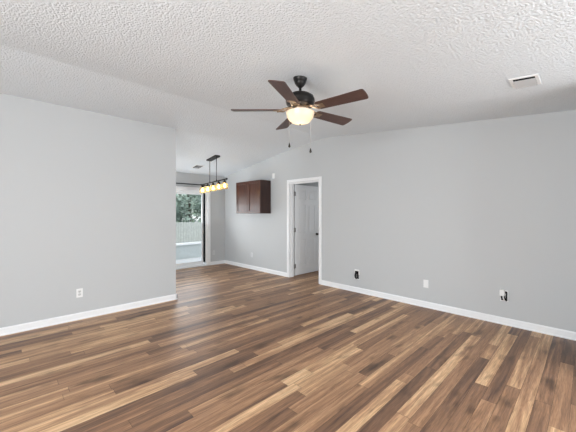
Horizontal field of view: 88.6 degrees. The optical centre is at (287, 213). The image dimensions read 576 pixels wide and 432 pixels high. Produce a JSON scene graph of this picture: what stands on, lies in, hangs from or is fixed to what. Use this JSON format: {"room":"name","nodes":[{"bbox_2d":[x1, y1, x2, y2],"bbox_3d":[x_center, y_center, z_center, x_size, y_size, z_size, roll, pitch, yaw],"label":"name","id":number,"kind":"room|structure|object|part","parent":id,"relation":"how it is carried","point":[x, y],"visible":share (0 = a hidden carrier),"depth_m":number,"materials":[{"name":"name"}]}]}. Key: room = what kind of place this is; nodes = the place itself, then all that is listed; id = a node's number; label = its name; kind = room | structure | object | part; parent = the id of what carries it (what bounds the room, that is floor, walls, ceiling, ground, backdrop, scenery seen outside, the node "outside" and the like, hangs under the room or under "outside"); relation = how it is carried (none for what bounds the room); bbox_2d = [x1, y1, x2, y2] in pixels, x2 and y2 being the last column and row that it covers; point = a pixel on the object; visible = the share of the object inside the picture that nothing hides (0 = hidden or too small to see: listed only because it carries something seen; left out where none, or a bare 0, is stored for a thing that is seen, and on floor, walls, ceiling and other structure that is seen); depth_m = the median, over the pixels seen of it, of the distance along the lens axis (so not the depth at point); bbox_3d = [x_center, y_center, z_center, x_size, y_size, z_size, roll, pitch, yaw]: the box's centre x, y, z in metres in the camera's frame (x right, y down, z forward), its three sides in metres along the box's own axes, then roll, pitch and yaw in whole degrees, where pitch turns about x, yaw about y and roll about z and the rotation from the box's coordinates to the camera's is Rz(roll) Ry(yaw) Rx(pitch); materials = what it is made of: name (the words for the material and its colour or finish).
{"room":"empty living room","nodes":[
{"label":"empty living room","id":0,"kind":"room"},
{"bbox_2d":[0,93,175,327],"bbox_3d":[-3.510,0.010,3.184,4.640,2.750,0.120,0,0,-44],"label":"wall","id":1,"kind":"structure","parent":0,"point":[88,199],"depth_m":3.85,"materials":[{"name":"grey paint"}]},
{"bbox_2d":[76,288,82,297],"bbox_3d":[-2.727,1.040,3.860,0.070,0.114,0.009,0,0,-44],"label":"outlet","id":2,"kind":"object","parent":1,"relation":"attached to","point":[79,292],"visible":1,"depth_m":3.86,"materials":[{"name":"white plastic"}]},
{"bbox_2d":[0,294,176,335],"bbox_3d":[-3.455,1.341,3.138,4.654,0.088,0.022,0,0,-44],"label":"baseboard","id":3,"kind":"structure","parent":1,"relation":"attached to","point":[13,329],"depth_m":3.86,"materials":[{"name":"white paint"}]},
{"bbox_2d":[176,172,224,261],"bbox_3d":[-4.340,0.180,5.793,7.105,2.410,0.120,0,0,-44],"label":"wall","id":4,"kind":"structure","parent":0,"point":[217,195],"depth_m":8.03,"materials":[{"name":"grey paint"}]},
{"bbox_2d":[176,186,210,269],"bbox_3d":[-2.841,0.355,7.264,1.995,2.060,0.156,0,0,-44],"label":"door","id":5,"kind":"structure","parent":4,"relation":"in","point":[206,195],"depth_m":7.82,"materials":[{"name":"white paint"}]},
{"bbox_3d":[-2.569,0.393,7.553,0.852,1.881,0.035,0,0,-44],"label":"sliding panel","id":6,"kind":"part","parent":5,"relation":"part of","materials":[{"name":"clear glass"}]},
{"bbox_2d":[211,260,224,264],"bbox_3d":[-1.920,1.341,8.064,0.441,0.088,0.022,0,0,-44],"label":"baseboard","id":7,"kind":"structure","parent":4,"relation":"attached to","point":[221,261],"depth_m":8.06,"materials":[{"name":"white paint"}]},
{"bbox_2d":[0,263,575,431],"bbox_3d":[0.101,1.445,3.399,10.340,0.120,9.756,0,0,-44],"label":"floor","id":8,"kind":"structure","parent":0,"point":[238,349],"depth_m":2.64,"materials":[{"name":"brown wood"}]},
{"bbox_2d":[0,0,575,176],"bbox_3d":[-0.969,-1.234,2.351,7.345,0.702,9.756,0,0,-44],"label":"ceiling","id":9,"kind":"structure","parent":0,"point":[183,66],"depth_m":2.51,"materials":[{"name":"white paint"}]},
{"bbox_2d":[191,165,203,168],"bbox_3d":[-2.140,-1.103,7.002,0.220,0.054,0.278,0,0,-44],"label":"ceiling vent","id":10,"kind":"object","parent":9,"relation":"in","point":[195,166],"visible":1,"depth_m":6.98,"materials":[{"name":"white plastic"}]},
{"bbox_2d":[200,155,227,191],"bbox_3d":[-1.632,-0.855,6.426,0.134,0.776,1.084,0,0,-44],"label":"linear chandelier","id":11,"kind":"object","parent":9,"relation":"hanging from","point":[214,157],"visible":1,"depth_m":6.35,"materials":[{"name":"brown metal"}]},
{"bbox_2d":[231,75,367,152],"bbox_3d":[0.152,-0.953,2.859,1.281,0.734,1.281,0,0,-44],"label":"ceiling fan","id":12,"kind":"object","parent":9,"relation":"hanging from","point":[299,103],"visible":0.99,"depth_m":2.75,"materials":[{"name":"brown wood"}]},
{"bbox_3d":[-0.308,-1.002,2.863,0.483,0.039,0.142,0,0,0],"label":"blade","id":13,"kind":"part","parent":12,"relation":"part of","materials":[{"name":"brown wood"}]},
{"bbox_3d":[-0.048,-1.003,2.861,0.192,0.048,0.084,0,0,0],"label":"blade arm","id":14,"kind":"part","parent":12,"relation":"part of","materials":[{"name":"brown metal"}]},
{"bbox_3d":[-0.017,-1.002,2.455,0.142,0.039,0.483,0,0,18],"label":"blade","id":15,"kind":"part","parent":12,"relation":"part of","materials":[{"name":"brown wood"}]},
{"bbox_3d":[-0.010,-1.002,3.266,0.142,0.039,0.483,0,0,-17],"label":"blade","id":16,"kind":"part","parent":12,"relation":"part of","materials":[{"name":"brown wood"}]},
{"bbox_3d":[0.066,-1.003,2.702,0.084,0.048,0.192,0,0,18],"label":"blade arm","id":17,"kind":"part","parent":12,"relation":"part of","materials":[{"name":"brown metal"}]},
{"bbox_3d":[0.118,-0.923,2.859,0.274,0.116,0.274,0,0,-44],"label":"lamp shade","id":18,"kind":"part","parent":12,"relation":"part of","materials":[{"name":"white glass"}]},
{"bbox_3d":[0.252,-1.003,2.760,0.192,0.048,0.084,0,0,36],"label":"blade arm","id":19,"kind":"part","parent":12,"relation":"part of","materials":[{"name":"brown metal"}]},
{"bbox_3d":[0.466,-1.002,3.107,0.483,0.039,0.142,0,0,-35],"label":"blade","id":20,"kind":"part","parent":12,"relation":"part of","materials":[{"name":"brown wood"}]},
{"bbox_3d":[0.461,-1.002,2.606,0.483,0.039,0.142,0,0,36],"label":"blade","id":21,"kind":"part","parent":12,"relation":"part of","materials":[{"name":"brown wood"}]},
{"bbox_2d":[508,74,540,88],"bbox_3d":[2.078,-1.152,2.587,0.250,0.036,0.200,0,0,-44],"label":"ceiling vent","id":22,"kind":"object","parent":9,"relation":"in","point":[530,80],"visible":1,"depth_m":2.57,"materials":[{"name":"white plastic"}]},
{"bbox_2d":[294,182,318,269],"bbox_3d":[1.057,0.165,7.585,2.875,2.440,0.040,0,0,-44],"label":"wall","id":23,"kind":"structure","parent":0,"point":[316,184],"depth_m":7.26,"materials":[{"name":"grey paint"}]},
{"bbox_2d":[225,110,575,331],"bbox_3d":[1.612,-0.040,4.879,0.120,2.850,9.756,0,0,-44],"label":"wall","id":24,"kind":"structure","parent":0,"point":[474,210],"depth_m":4.17,"materials":[{"name":"grey paint"}]},
{"bbox_2d":[236,180,270,213],"bbox_3d":[-0.842,-0.381,7.068,0.323,0.762,0.938,0,0,-44],"label":"upper cabinet","id":25,"kind":"object","parent":24,"relation":"attached to","point":[252,197],"visible":1,"depth_m":6.82,"materials":[{"name":"brown wood"}]},
{"bbox_3d":[-1.114,-0.381,7.128,0.019,0.750,0.463,0,0,-44],"label":"door","id":26,"kind":"part","parent":25,"relation":"part of","materials":[{"name":"brown wood"}]},
{"bbox_3d":[-1.110,-0.381,7.132,0.006,0.630,0.343,0,0,-44],"label":"recessed panel","id":27,"kind":"part","parent":25,"relation":"part of","materials":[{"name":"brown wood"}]},
{"bbox_3d":[-0.787,-0.381,6.795,0.019,0.750,0.463,0,0,-44],"label":"door","id":28,"kind":"part","parent":25,"relation":"part of","materials":[{"name":"brown wood"}]},
{"bbox_3d":[-0.783,-0.381,6.799,0.006,0.630,0.343,0,0,-44],"label":"recessed panel","id":29,"kind":"part","parent":25,"relation":"part of","materials":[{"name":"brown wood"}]},
{"bbox_2d":[225,260,286,276],"bbox_3d":[-0.895,1.341,7.337,0.022,0.088,2.495,0,0,-44],"label":"baseboard","id":30,"kind":"structure","parent":24,"relation":"attached to","point":[275,272],"depth_m":7.16,"materials":[{"name":"white paint"}]},
{"bbox_2d":[287,176,321,283],"bbox_3d":[0.360,0.330,6.144,0.138,2.111,0.965,0,0,-44],"label":"door frame","id":31,"kind":"structure","parent":24,"relation":"attached to","point":[290,186],"depth_m":6.41,"materials":[{"name":"white paint"}]},
{"bbox_2d":[294,185,318,274],"bbox_3d":[0.412,0.365,6.791,0.842,2.012,0.159,0,0,-44],"label":"door","id":32,"kind":"structure","parent":31,"relation":"in","point":[306,233],"depth_m":6.76,"materials":[{"name":"white paint"}]},
{"bbox_3d":[0.308,-0.415,6.689,0.191,0.173,0.033,0,0,-44],"label":"raised panel","id":33,"kind":"part","parent":32,"relation":"part of","materials":[{"name":"white paint"}]},
{"bbox_3d":[0.308,0.130,6.689,0.191,0.602,0.033,0,0,-44],"label":"raised panel","id":34,"kind":"part","parent":32,"relation":"part of","materials":[{"name":"white paint"}]},
{"bbox_3d":[0.308,0.878,6.689,0.191,0.538,0.033,0,0,-44],"label":"raised panel","id":35,"kind":"part","parent":32,"relation":"part of","materials":[{"name":"white paint"}]},
{"bbox_3d":[0.547,-0.415,6.923,0.191,0.173,0.033,0,0,-44],"label":"raised panel","id":36,"kind":"part","parent":32,"relation":"part of","materials":[{"name":"white paint"}]},
{"bbox_3d":[0.547,0.130,6.923,0.191,0.602,0.033,0,0,-44],"label":"raised panel","id":37,"kind":"part","parent":32,"relation":"part of","materials":[{"name":"white paint"}]},
{"bbox_3d":[0.547,0.878,6.923,0.191,0.538,0.033,0,0,-44],"label":"raised panel","id":38,"kind":"part","parent":32,"relation":"part of","materials":[{"name":"white paint"}]},
{"bbox_2d":[354,269,358,279],"bbox_3d":[1.204,1.071,5.183,0.040,0.173,0.095,0,0,-44],"label":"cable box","id":39,"kind":"object","parent":24,"relation":"attached to","point":[356,275],"visible":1,"depth_m":5.18,"materials":[{"name":"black plastic"}]},
{"bbox_2d":[423,280,427,287],"bbox_3d":[2.036,1.038,4.354,0.008,0.116,0.072,0,0,-44],"label":"blank plate","id":40,"kind":"object","parent":24,"relation":"attached to","point":[425,282],"visible":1,"depth_m":4.36,"materials":[{"name":"white plastic"}]},
{"bbox_2d":[321,280,575,340],"bbox_3d":[1.974,1.341,4.407,0.022,0.088,3.776,0,0,-44],"label":"baseboard","id":41,"kind":"structure","parent":24,"relation":"attached to","point":[566,334],"depth_m":3.97,"materials":[{"name":"white paint"}]},
{"bbox_2d":[499,289,507,301],"bbox_3d":[2.685,1.020,3.670,0.043,0.146,0.084,0,0,-44],"label":"electrical outlet","id":42,"kind":"object","parent":24,"relation":"attached to","point":[503,293],"visible":1,"depth_m":3.66,"materials":[{"name":"white plastic"}]},
{"label":"outside","id":43,"kind":"structure","parent":0,"visible":0},
{"bbox_3d":[-23.431,2.070,38.219,100.000,0.130,72.600,0,0,-44],"label":"ground","id":44,"kind":"structure","parent":43,"visible":0},
{"bbox_2d":[176,194,198,221],"bbox_3d":[-8.875,-1.364,25.583,4.861,6.744,4.711,0,0,-44],"label":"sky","id":45,"kind":"structure","parent":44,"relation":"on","point":[193,213],"depth_m":25.16,"materials":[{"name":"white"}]},
{"bbox_2d":[176,194,200,222],"bbox_3d":[-6.243,-0.881,19.609,3.933,5.779,3.755,0,0,-36],"label":"tree","id":46,"kind":"object","parent":44,"relation":"on","point":[186,208],"visible":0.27,"depth_m":19.07,"materials":[{"name":"green plant"}]},
{"bbox_2d":[176,220,200,242],"bbox_3d":[-4.797,1.195,16.393,16.085,1.620,0.162,0,0,-44],"label":"privacy fence","id":47,"kind":"object","parent":44,"relation":"on","point":[186,232],"visible":0.06,"depth_m":15.77,"materials":[{"name":"grey wood"}]},
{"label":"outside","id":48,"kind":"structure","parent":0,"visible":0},
{"bbox_2d":[176,257,200,266],"bbox_3d":[-2.429,1.480,8.984,8.100,0.130,1.764,0,0,-44],"label":"floor","id":49,"kind":"structure","parent":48,"point":[196,258],"depth_m":8.88,"materials":[{"name":"concrete"}]},
{"bbox_2d":[176,242,200,259],"bbox_3d":[-2.976,1.170,9.542,8.100,0.490,0.180,0,0,-44],"label":"wall","id":50,"kind":"structure","parent":49,"relation":"on","point":[189,249],"depth_m":9.31,"materials":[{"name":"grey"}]}
]}

